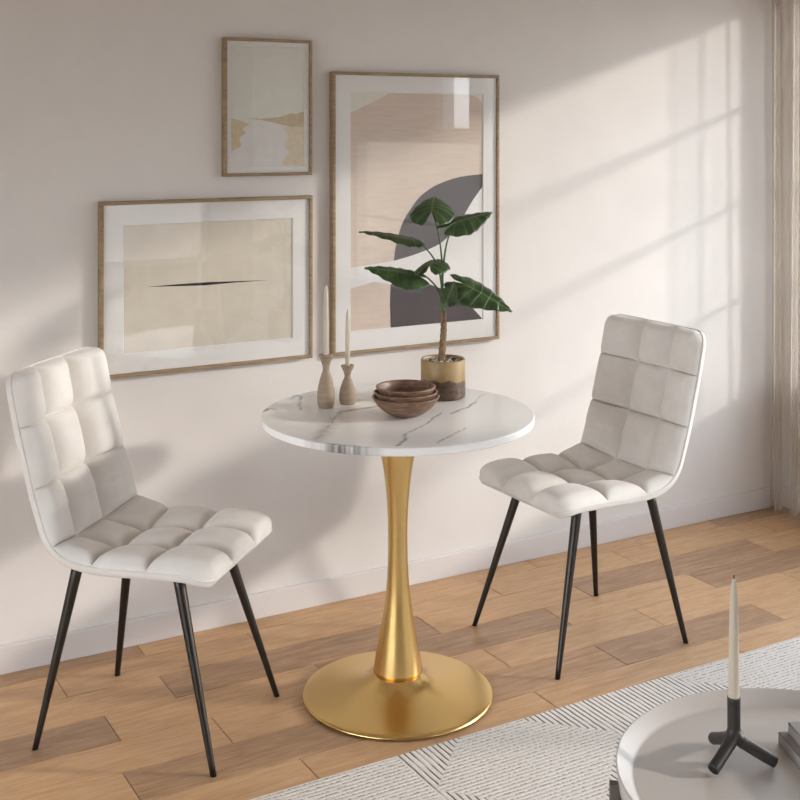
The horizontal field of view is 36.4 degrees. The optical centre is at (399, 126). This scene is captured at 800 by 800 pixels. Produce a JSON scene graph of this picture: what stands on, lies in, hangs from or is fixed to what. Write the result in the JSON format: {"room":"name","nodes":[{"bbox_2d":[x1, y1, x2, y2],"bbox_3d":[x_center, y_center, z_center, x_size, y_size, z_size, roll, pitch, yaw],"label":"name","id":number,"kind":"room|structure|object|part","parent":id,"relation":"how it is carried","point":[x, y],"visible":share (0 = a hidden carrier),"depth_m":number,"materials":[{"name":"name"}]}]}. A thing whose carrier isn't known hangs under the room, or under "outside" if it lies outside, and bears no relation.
{"room":"dining room","nodes":[
{"label":"dining room","id":0,"kind":"room"},
{"bbox_2d":[0,0,778,645],"bbox_3d":[-1.085,0.114,3.291,5.800,2.720,0.120,0,0,-30],"label":"wall","id":1,"kind":"structure","parent":0,"point":[636,137],"depth_m":3.86,"materials":[{"name":"paint"}]},
{"bbox_2d":[98,195,312,378],"bbox_3d":[-0.549,0.453,3.515,0.647,0.489,0.024,0,0,-30],"label":"framed picture","id":2,"kind":"object","parent":1,"relation":"attached to","point":[201,283],"visible":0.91,"depth_m":3.50,"materials":[{"name":"beige paper"}]},
{"bbox_2d":[124,219,291,352],"bbox_3d":[-0.546,0.454,3.516,0.518,0.360,0.001,0,0,-30],"label":"artwork","id":3,"kind":"object","parent":2,"relation":"attached to","point":[191,285],"depth_m":3.51,"materials":[{"name":"beige paper"}]},
{"bbox_2d":[222,37,311,176],"bbox_3d":[-0.392,-0.056,3.606,0.282,0.405,0.024,0,0,-30],"label":"framed picture","id":4,"kind":"object","parent":1,"relation":"attached to","point":[267,83],"visible":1,"depth_m":3.60,"materials":[{"name":"beige paper"}]},
{"bbox_2d":[0,485,778,674],"bbox_3d":[-1.052,1.417,3.234,5.774,0.075,0.012,0,0,-30],"label":"baseboard","id":5,"kind":"structure","parent":1,"relation":"attached to","point":[37,652],"depth_m":3.74,"materials":[{"name":"white paint"}]},
{"bbox_2d":[330,71,498,356],"bbox_3d":[0.056,0.266,3.863,0.613,0.868,0.024,0,0,-30],"label":"framed picture","id":6,"kind":"object","parent":1,"relation":"attached to","point":[399,141],"visible":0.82,"depth_m":3.84,"materials":[{"name":"brown wood"}]},
{"bbox_2d":[351,93,482,330],"bbox_3d":[0.059,0.263,3.864,0.490,0.738,0.001,0,0,-30],"label":"artwork","id":7,"kind":"object","parent":6,"relation":"attached to","point":[408,149],"depth_m":3.85,"materials":[{"name":"beige paper"}]},
{"bbox_2d":[0,505,799,799],"bbox_3d":[0.241,1.469,0.985,5.800,0.030,5.200,0,0,-30],"label":"floor","id":8,"kind":"structure","parent":0,"point":[136,734],"depth_m":3.31,"materials":[{"name":"brown wood"}]},
{"bbox_2d":[6,347,279,776],"bbox_3d":[-0.634,1.018,2.988,0.569,0.871,0.422,0,0,15],"label":"dining chair","id":9,"kind":"object","parent":8,"relation":"on","point":[90,516],"visible":1,"depth_m":2.97,"materials":[{"name":"fabric"}]},
{"bbox_3d":[-0.805,1.243,2.869,0.122,0.422,0.028,0,0,-23],"label":"leg","id":10,"kind":"part","parent":9,"relation":"part of","materials":[{"name":"black metal"}]},
{"bbox_3d":[-0.722,1.243,3.176,0.028,0.422,0.122,0,0,-37],"label":"leg","id":11,"kind":"part","parent":9,"relation":"part of","materials":[{"name":"black metal"}]},
{"bbox_2d":[12,347,271,580],"bbox_3d":[-0.632,0.806,2.987,0.541,0.444,0.416,0,0,15],"label":"cushion","id":12,"kind":"object","parent":9,"relation":"on","point":[90,516],"depth_m":2.98,"materials":[{"name":"fabric"}]},
{"bbox_3d":[-0.467,1.243,2.778,0.159,0.422,0.028,0,0,42],"label":"leg","id":13,"kind":"part","parent":9,"relation":"part of","materials":[{"name":"black metal"}]},
{"bbox_3d":[-0.384,1.243,3.085,0.159,0.422,0.028,0,0,-12],"label":"leg","id":14,"kind":"part","parent":9,"relation":"part of","materials":[{"name":"black metal"}]},
{"bbox_2d":[261,384,534,740],"bbox_3d":[-0.005,1.093,3.117,0.696,0.721,0.696,0,0,25],"label":"dining table","id":15,"kind":"object","parent":8,"relation":"on","point":[396,691],"visible":0.98,"depth_m":3.06,"materials":[{"name":"gold metal"}]},
{"bbox_2d":[317,353,334,408],"bbox_3d":[-0.193,0.664,3.176,0.047,0.137,0.047,0,0,-30],"label":"candlestick","id":16,"kind":"object","parent":15,"relation":"on","point":[325,392],"visible":1,"depth_m":3.16,"materials":[{"name":"brown wood"}]},
{"bbox_2d":[323,286,328,354],"bbox_3d":[-0.193,0.511,3.176,0.015,0.200,0.015,0,0,-30],"label":"candle","id":17,"kind":"object","parent":16,"relation":"on","point":[325,313],"visible":1,"depth_m":3.17,"materials":[{"name":"beige wax"}]},
{"bbox_2d":[339,364,355,404],"bbox_3d":[-0.138,0.681,3.214,0.044,0.102,0.044,0,0,-30],"label":"candlestick","id":18,"kind":"object","parent":15,"relation":"on","point":[347,394],"visible":1,"depth_m":3.20,"materials":[{"name":"brown wood"}]},
{"bbox_2d":[345,309,349,365],"bbox_3d":[-0.138,0.563,3.214,0.013,0.159,0.013,0,0,-30],"label":"candle","id":19,"kind":"object","parent":18,"relation":"on","point":[347,328],"visible":1,"depth_m":3.21,"materials":[{"name":"beige wax"}]},
{"bbox_3d":[-0.005,1.074,3.117,0.128,0.638,0.128,0,0,-30],"label":"stem","id":20,"kind":"part","parent":15,"relation":"part of","materials":[{"name":"gold metal"}]},
{"bbox_2d":[372,393,439,417],"bbox_3d":[0.015,0.708,3.088,0.172,0.050,0.172,0,0,23],"label":"wooden bowl","id":21,"kind":"object","parent":15,"relation":"on","point":[400,410],"visible":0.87,"depth_m":3.03,"materials":[{"name":"brown wood"}]},
{"bbox_2d":[374,389,437,402],"bbox_3d":[0.015,0.695,3.088,0.163,0.048,0.163,0,0,-9],"label":"wooden bowl","id":22,"kind":"object","parent":21,"relation":"on","point":[432,396],"visible":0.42,"depth_m":3.02,"materials":[{"name":"brown wood"}]},
{"bbox_2d":[376,379,435,396],"bbox_3d":[0.015,0.681,3.088,0.153,0.047,0.153,0,0,-29],"label":"wooden bowl","id":23,"kind":"object","parent":22,"relation":"on","point":[403,387],"visible":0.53,"depth_m":3.13,"materials":[{"name":"brown wood"}]},
{"bbox_2d":[359,197,511,400],"bbox_3d":[0.093,0.465,3.315,0.412,0.535,0.175,0,0,-1],"label":"potted plant","id":24,"kind":"object","parent":15,"relation":"on","point":[446,371],"visible":1,"depth_m":3.27,"materials":[{"name":"plant"}]},
{"bbox_3d":[0.116,0.448,3.299,0.013,0.121,0.015,0,0,-30],"label":"stem","id":25,"kind":"part","parent":24,"relation":"part of","materials":[{"name":"green plant"}]},
{"bbox_3d":[0.117,0.680,3.298,0.121,0.104,0.121,0,0,-30],"label":"pot","id":26,"kind":"part","parent":24,"relation":"part of","materials":[{"name":"ceramic"}]},
{"bbox_2d":[250,636,799,799],"bbox_3d":[-0.029,1.450,1.605,4.750,0.008,2.045,0,0,-30],"label":"rug","id":27,"kind":"object","parent":8,"relation":"on","point":[568,752],"visible":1,"depth_m":2.81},
{"bbox_2d":[609,688,799,799],"bbox_3d":[0.634,1.225,1.882,0.593,0.442,0.593,0,0,-30],"label":"coffee table","id":28,"kind":"object","parent":27,"relation":"on","point":[666,753],"visible":0.95,"depth_m":1.99,"materials":[{"name":"grey paint"}]},
{"bbox_3d":[0.335,1.236,1.903,0.015,0.419,0.016,0,0,4],"label":"leg","id":29,"kind":"part","parent":28,"relation":"part of","materials":[{"name":"black metal"}]},
{"bbox_2d":[707,695,777,774],"bbox_3d":[0.538,0.973,1.977,0.121,0.105,0.104,0,0,-12],"label":"candle holder","id":30,"kind":"object","parent":28,"relation":"on","point":[733,736],"visible":1,"depth_m":1.95,"materials":[{"name":"black metal"}]},
{"bbox_2d":[728,575,739,698],"bbox_3d":[0.539,0.827,1.963,0.018,0.206,0.018,0,0,-30],"label":"candle","id":31,"kind":"object","parent":30,"relation":"on","point":[733,665],"visible":1,"depth_m":1.96,"materials":[{"name":"beige wax"}]},
{"bbox_2d":[778,731,799,768],"bbox_3d":[0.714,1.017,1.934,0.150,0.018,0.200,0,0,-6],"label":"book","id":32,"kind":"object","parent":28,"relation":"on","point":[785,740],"visible":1,"depth_m":1.99,"materials":[{"name":"grey paper"}]},
{"bbox_2d":[788,722,799,745],"bbox_3d":[0.721,0.998,1.939,0.135,0.018,0.180,0,0,-6],"label":"book","id":33,"kind":"object","parent":32,"relation":"on","point":[793,727],"visible":1,"depth_m":2.00,"materials":[{"name":"grey paper"}]},
{"bbox_2d":[472,314,705,679],"bbox_3d":[0.556,1.018,3.513,0.569,0.871,0.422,0,0,-30],"label":"dining chair","id":34,"kind":"object","parent":8,"relation":"on","point":[632,448],"visible":1,"depth_m":3.52,"materials":[{"name":"fabric"}]},
{"bbox_3d":[0.290,1.243,3.543,0.159,0.422,0.028,0,0,-3],"label":"leg","id":35,"kind":"part","parent":34,"relation":"part of","materials":[{"name":"black metal"}]},
{"bbox_3d":[0.449,1.243,3.267,0.028,0.422,0.159,0,0,33],"label":"leg","id":36,"kind":"part","parent":34,"relation":"part of","materials":[{"name":"black metal"}]},
{"bbox_2d":[480,314,701,511],"bbox_3d":[0.555,0.806,3.512,0.541,0.444,0.416,0,0,-30],"label":"cushion","id":37,"kind":"object","parent":34,"relation":"on","point":[632,448],"depth_m":3.54,"materials":[{"name":"fabric"}]},
{"bbox_3d":[0.594,1.243,3.718,0.028,0.422,0.122,0,0,22],"label":"leg","id":38,"kind":"part","parent":34,"relation":"part of","materials":[{"name":"black metal"}]},
{"bbox_3d":[0.752,1.243,3.442,0.122,0.422,0.028,0,0,8],"label":"leg","id":39,"kind":"part","parent":34,"relation":"part of","materials":[{"name":"black metal"}]},
{"bbox_2d":[727,695,740,706],"bbox_3d":[0.539,0.928,1.963,0.021,0.016,0.021,0,0,-30],"label":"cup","id":40,"kind":"object","parent":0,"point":[730,702],"depth_m":1.95,"materials":[{"name":"grey metal"}]},
{"bbox_2d":[779,0,799,491],"bbox_3d":[2.777,0.114,2.513,0.120,2.720,5.320,0,0,-30],"label":"wall","id":41,"kind":"structure","parent":0,"point":[788,294],"depth_m":4.64,"materials":[{"name":"paint"}]},
{"bbox_2d":[774,0,798,518],"bbox_3d":[1.467,0.151,4.519,0.074,2.594,0.245,0,0,-30],"label":"curtain","id":42,"kind":"object","parent":41,"relation":"hanging from","point":[775,0],"visible":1,"depth_m":4.57,"materials":[{"name":"white fabric"}]},
{"bbox_2d":[777,485,799,511],"bbox_3d":[2.750,1.417,2.428,0.012,0.075,5.200,0,0,-30],"label":"baseboard","id":43,"kind":"structure","parent":41,"relation":"attached to","point":[785,491],"depth_m":4.63,"materials":[{"name":"white paint"}]}
]}

